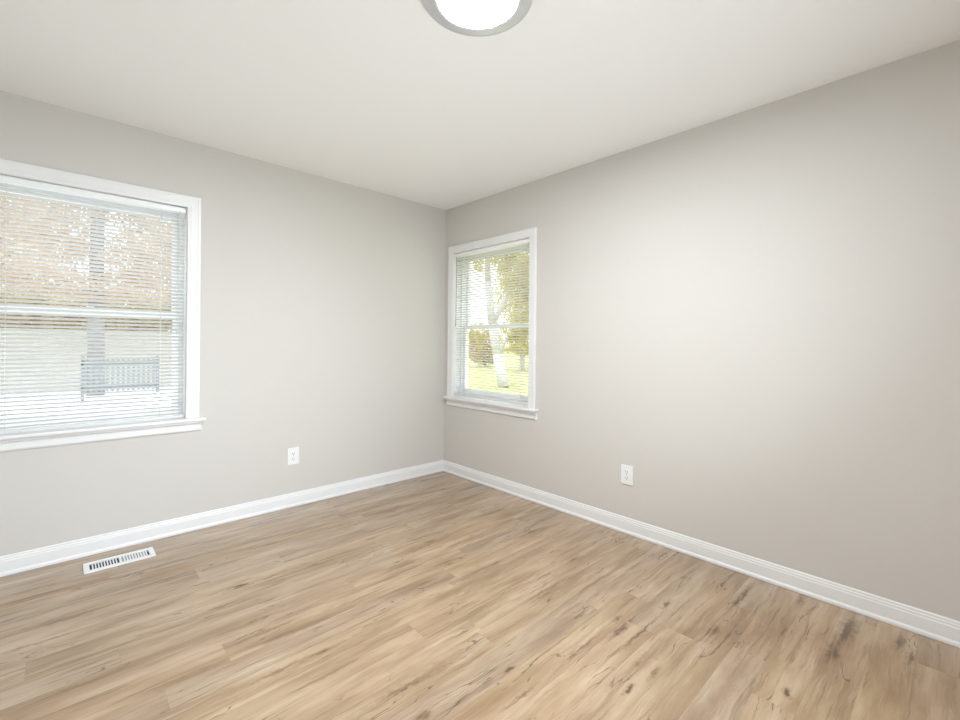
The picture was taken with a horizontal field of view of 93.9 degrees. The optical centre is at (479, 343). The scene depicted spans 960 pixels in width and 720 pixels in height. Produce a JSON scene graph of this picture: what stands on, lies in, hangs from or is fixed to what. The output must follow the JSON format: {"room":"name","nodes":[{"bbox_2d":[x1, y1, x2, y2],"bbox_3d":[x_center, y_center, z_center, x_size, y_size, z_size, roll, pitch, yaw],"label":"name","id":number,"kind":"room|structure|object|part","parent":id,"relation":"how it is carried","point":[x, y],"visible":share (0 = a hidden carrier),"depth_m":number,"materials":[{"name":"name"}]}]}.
{"room":"empty bedroom","nodes":[
{"label":"empty bedroom","id":0,"kind":"room"},
{"bbox_2d":[0,90,445,555],"bbox_3d":[-1.575,-0.039,3.155,3.590,2.440,0.170,1,0,-43],"label":"wall","id":1,"kind":"structure","parent":0,"point":[322,300],"depth_m":3.11,"materials":[{"name":"paint"}]},
{"bbox_2d":[0,158,205,451],"bbox_3d":[-2.200,-0.186,2.527,1.115,1.468,0.218,1,0,-43],"label":"window","id":2,"kind":"structure","parent":1,"relation":"in","point":[190,421],"depth_m":2.66,"materials":[{"name":"white paint"}]},
{"bbox_3d":[-2.255,-0.492,2.589,0.864,0.670,0.028,1,0,-43],"label":"sash","id":3,"kind":"part","parent":2,"relation":"part of","materials":[{"name":"white plastic"}]},
{"bbox_3d":[-2.238,0.125,2.564,0.864,0.632,0.028,1,0,-43],"label":"sash","id":4,"kind":"part","parent":2,"relation":"part of","materials":[{"name":"white plastic"}]},
{"bbox_2d":[0,175,185,433],"bbox_3d":[-2.176,-0.192,2.501,0.896,1.300,0.048,1,0,-43],"label":"window blind","id":5,"kind":"object","parent":2,"relation":"attached to","point":[5,181],"visible":1,"depth_m":2.49,"materials":[{"name":"white plastic"}]},
{"bbox_3d":[-2.410,-0.188,2.278,0.002,1.265,0.028,1,0,-43],"label":"ladder cord","id":6,"kind":"part","parent":5,"relation":"part of","materials":[{"name":"white fabric"}]},
{"bbox_3d":[-2.181,0.450,2.500,0.892,0.015,0.025,1,0,-43],"label":"rail","id":7,"kind":"part","parent":5,"relation":"part of","materials":[{"name":"white plastic"}]},
{"bbox_3d":[-1.938,-0.184,2.723,0.002,1.265,0.028,1,0,-43],"label":"ladder cord","id":8,"kind":"part","parent":5,"relation":"part of","materials":[{"name":"white fabric"}]},
{"bbox_3d":[-1.860,-0.456,2.771,0.012,0.720,0.002,1,0,-43],"label":"lift cord","id":9,"kind":"part","parent":5,"relation":"part of","materials":[{"name":"white fabric"}]},
{"bbox_3d":[-2.179,0.473,2.497,1.115,0.019,0.137,1,0,-43],"label":"sill","id":10,"kind":"part","parent":2,"relation":"part of","materials":[{"name":"white paint"}]},
{"bbox_2d":[0,460,442,576],"bbox_3d":[-1.523,1.131,3.087,3.250,0.099,0.016,1,0,-43],"label":"baseboard","id":11,"kind":"structure","parent":1,"relation":"attached to","point":[27,560],"depth_m":2.80,"materials":[{"name":"white paint"}]},
{"bbox_2d":[287,447,298,464],"bbox_3d":[-1.352,0.818,3.249,0.082,0.122,0.009,1,0,-43],"label":"wall outlet","id":12,"kind":"object","parent":1,"relation":"attached to","point":[292,453],"visible":1,"depth_m":3.25,"materials":[{"name":"white plastic"}]},
{"bbox_2d":[0,471,959,719],"bbox_3d":[-0.090,1.226,1.564,3.250,0.060,4.200,1,0,-43],"label":"floor","id":13,"kind":"structure","parent":0,"point":[442,595],"depth_m":1.86,"materials":[{"name":"brown wood"}]},
{"bbox_2d":[83,547,155,574],"bbox_3d":[-1.948,1.173,2.430,0.300,0.009,0.135,1,0,-43],"label":"floor vent","id":14,"kind":"object","parent":13,"relation":"in","point":[118,560],"visible":1,"depth_m":2.42,"materials":[{"name":"white metal"}]},
{"bbox_2d":[0,0,959,209],"bbox_3d":[-0.065,-1.304,1.564,3.590,0.120,4.540,1,0,-43],"label":"ceiling","id":15,"kind":"structure","parent":0,"point":[380,96],"depth_m":2.05,"materials":[{"name":"paint"}]},
{"bbox_2d":[423,0,532,36],"bbox_3d":[-0.008,-1.226,1.585,0.393,0.034,0.393,1,0,-43],"label":"ceiling light","id":16,"kind":"object","parent":15,"relation":"in","point":[476,18],"visible":1,"depth_m":1.65,"materials":[{"name":"white glass"}]},
{"bbox_2d":[438,0,516,27],"bbox_3d":[-0.009,-1.215,1.585,0.282,0.009,0.282,1,0,-43],"label":"diffuser","id":17,"kind":"object","parent":16,"relation":"attached to","point":[458,13],"depth_m":1.64,"materials":[{"name":"white glass"}]},
{"bbox_2d":[443,40,959,621],"bbox_3d":[1.226,-0.011,2.674,0.170,2.440,4.370,1,0,-43],"label":"wall","id":18,"kind":"structure","parent":0,"point":[754,313],"depth_m":2.28,"materials":[{"name":"paint"}]},
{"bbox_2d":[443,227,538,419],"bbox_3d":[0.117,-0.152,3.813,0.218,1.458,1.096,1,0,-43],"label":"window","id":19,"kind":"structure","parent":18,"relation":"in","point":[528,411],"depth_m":3.86,"materials":[{"name":"white paint"}]},
{"bbox_3d":[0.082,0.501,3.785,0.137,0.019,1.094,1,0,-43],"label":"sill","id":20,"kind":"part","parent":19,"relation":"part of","materials":[{"name":"white paint"}]},
{"bbox_2d":[454,239,529,404],"bbox_3d":[0.085,-0.168,3.793,0.052,1.284,0.898,1,0,-43],"label":"window blind","id":21,"kind":"object","parent":19,"relation":"attached to","point":[526,242],"visible":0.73,"depth_m":3.77,"materials":[{"name":"white plastic"}]},
{"bbox_3d":[-0.138,-0.165,4.029,0.028,1.250,0.002,1,0,-43],"label":"ladder cord","id":22,"kind":"part","parent":21,"relation":"part of","materials":[{"name":"white fabric"}]},
{"bbox_3d":[0.079,0.467,3.793,0.025,0.015,0.894,1,0,-43],"label":"rail","id":23,"kind":"part","parent":21,"relation":"part of","materials":[{"name":"white plastic"}]},
{"bbox_3d":[0.317,-0.160,3.547,0.028,1.250,0.002,1,0,-43],"label":"ladder cord","id":24,"kind":"part","parent":21,"relation":"part of","materials":[{"name":"white fabric"}]},
{"bbox_3d":[0.160,-0.170,3.863,0.086,1.324,0.910,1,0,-43],"label":"frame","id":25,"kind":"part","parent":19,"relation":"part of","materials":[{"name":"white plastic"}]},
{"bbox_3d":[0.146,0.154,3.853,0.028,0.632,0.866,1,0,-43],"label":"sash","id":26,"kind":"part","parent":19,"relation":"part of","materials":[{"name":"white plastic"}]},
{"bbox_3d":[0.177,-0.461,3.876,0.028,0.667,0.866,1,0,-43],"label":"sash","id":27,"kind":"part","parent":19,"relation":"part of","materials":[{"name":"white plastic"}]},
{"bbox_2d":[621,464,632,485],"bbox_3d":[0.932,0.836,2.847,0.009,0.122,0.082,1,0,-43],"label":"wall outlet","id":28,"kind":"object","parent":18,"relation":"attached to","point":[626,471],"visible":1,"depth_m":2.84,"materials":[{"name":"white plastic"}]},
{"bbox_2d":[443,460,959,647],"bbox_3d":[1.089,1.157,2.672,0.016,0.099,4.200,1,0,-43],"label":"baseboard","id":29,"kind":"structure","parent":18,"relation":"attached to","point":[946,630],"depth_m":2.33,"materials":[{"name":"white paint"}]},
{"label":"outside","id":30,"kind":"structure","parent":0,"visible":0},
{"bbox_2d":[468,352,527,400],"bbox_3d":[0.081,1.548,18.342,100.000,0.500,100.000,1,0,-43],"label":"ground","id":31,"kind":"structure","parent":30,"point":[509,353],"depth_m":17.18,"materials":[{"name":"green plant"}]},
{"bbox_2d":[0,281,28,328],"bbox_3d":[-12.303,-0.299,10.947,1.914,2.963,1.096,1,0,-43],"label":"shrub","id":32,"kind":"object","parent":31,"relation":"on","point":[2,281],"visible":0.12,"depth_m":11.29,"materials":[{"name":"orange plant"}]},
{"bbox_2d":[4,278,65,328],"bbox_3d":[-12.479,-0.334,12.681,1.744,3.028,1.080,1,0,-43],"label":"shrub","id":33,"kind":"object","parent":31,"relation":"on","point":[37,278],"visible":0.05,"depth_m":12.47,"materials":[{"name":"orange plant"}]},
{"bbox_2d":[0,194,88,319],"bbox_3d":[-15.107,-2.220,13.890,4.736,6.738,2.788,1,0,-43],"label":"autumn tree","id":34,"kind":"object","parent":31,"relation":"on","point":[0,194],"visible":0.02,"depth_m":14.07,"materials":[{"name":"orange plant"}]},
{"bbox_2d":[39,285,129,330],"bbox_3d":[-10.807,-0.271,12.335,1.914,2.936,1.102,1,0,-43],"label":"shrub","id":35,"kind":"object","parent":31,"relation":"on","point":[79,285],"visible":0.08,"depth_m":12.02,"materials":[{"name":"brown plant"}]},
{"bbox_2d":[106,293,152,330],"bbox_3d":[-10.991,-0.329,14.083,1.746,3.048,1.093,1,0,-43],"label":"shrub","id":36,"kind":"object","parent":31,"relation":"on","point":[133,293],"visible":0.05,"depth_m":13.93,"materials":[{"name":"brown plant"}]},
{"bbox_2d":[129,218,171,324],"bbox_3d":[-11.444,-2.157,17.604,4.335,6.684,2.920,1,0,-43],"label":"autumn tree","id":37,"kind":"object","parent":31,"relation":"on","point":[146,218],"visible":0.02,"depth_m":16.68,"materials":[{"name":"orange plant"}]},
{"bbox_2d":[138,288,171,330],"bbox_3d":[-9.292,-0.288,13.751,1.968,2.999,1.049,1,0,-43],"label":"shrub","id":38,"kind":"object","parent":31,"relation":"on","point":[170,288],"visible":0.06,"depth_m":13.28,"materials":[{"name":"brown plant"}]},
{"bbox_2d":[468,329,503,366],"bbox_3d":[0.296,0.169,24.863,3.012,2.286,1.070,1,0,-43],"label":"shrub","id":39,"kind":"object","parent":31,"relation":"on","point":[474,347],"visible":0.34,"depth_m":24.46,"materials":[{"name":"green plant"}]},
{"bbox_2d":[469,251,529,386],"bbox_3d":[0.779,-1.176,13.560,1.571,5.056,2.691,1,0,-43],"label":"autumn tree","id":40,"kind":"object","parent":31,"relation":"on","point":[472,342],"visible":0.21,"depth_m":13.27,"materials":[{"name":"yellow plant"}]},
{"bbox_2d":[492,257,528,369],"bbox_3d":[2.071,-1.556,21.396,3.184,5.747,2.621,1,0,-43],"label":"autumn tree","id":41,"kind":"object","parent":31,"relation":"on","point":[523,349],"visible":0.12,"depth_m":21.06,"materials":[{"name":"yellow plant"}]},
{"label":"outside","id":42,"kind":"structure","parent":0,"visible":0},
{"bbox_2d":[0,387,170,417],"bbox_3d":[-9.146,1.192,4.439,15.500,0.030,11.200,1,0,-43],"label":"driveway","id":43,"kind":"structure","parent":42,"point":[71,392],"depth_m":9.10,"materials":[{"name":"concrete"}]},
{"bbox_2d":[0,328,171,392],"bbox_3d":[-11.289,0.401,10.153,9.200,1.510,0.070,1,0,-43],"label":"fence","id":44,"kind":"object","parent":43,"relation":"on","point":[1,353],"visible":0.34,"depth_m":11.04,"materials":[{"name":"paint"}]},
{"bbox_2d":[0,196,171,395],"bbox_3d":[-8.792,-2.393,10.254,4.162,7.207,2.261,1,0,-41],"label":"autumn tree","id":45,"kind":"object","parent":43,"relation":"on","point":[93,391],"visible":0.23,"depth_m":10.13,"materials":[{"name":"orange plant"}]},
{"bbox_2d":[81,355,159,400],"bbox_3d":[-7.459,0.729,9.345,1.275,0.930,0.080,1,0,-43],"label":"picket fence","id":46,"kind":"object","parent":43,"relation":"on","point":[118,386],"visible":0.59,"depth_m":9.29,"materials":[{"name":"grey paint"}]}
]}

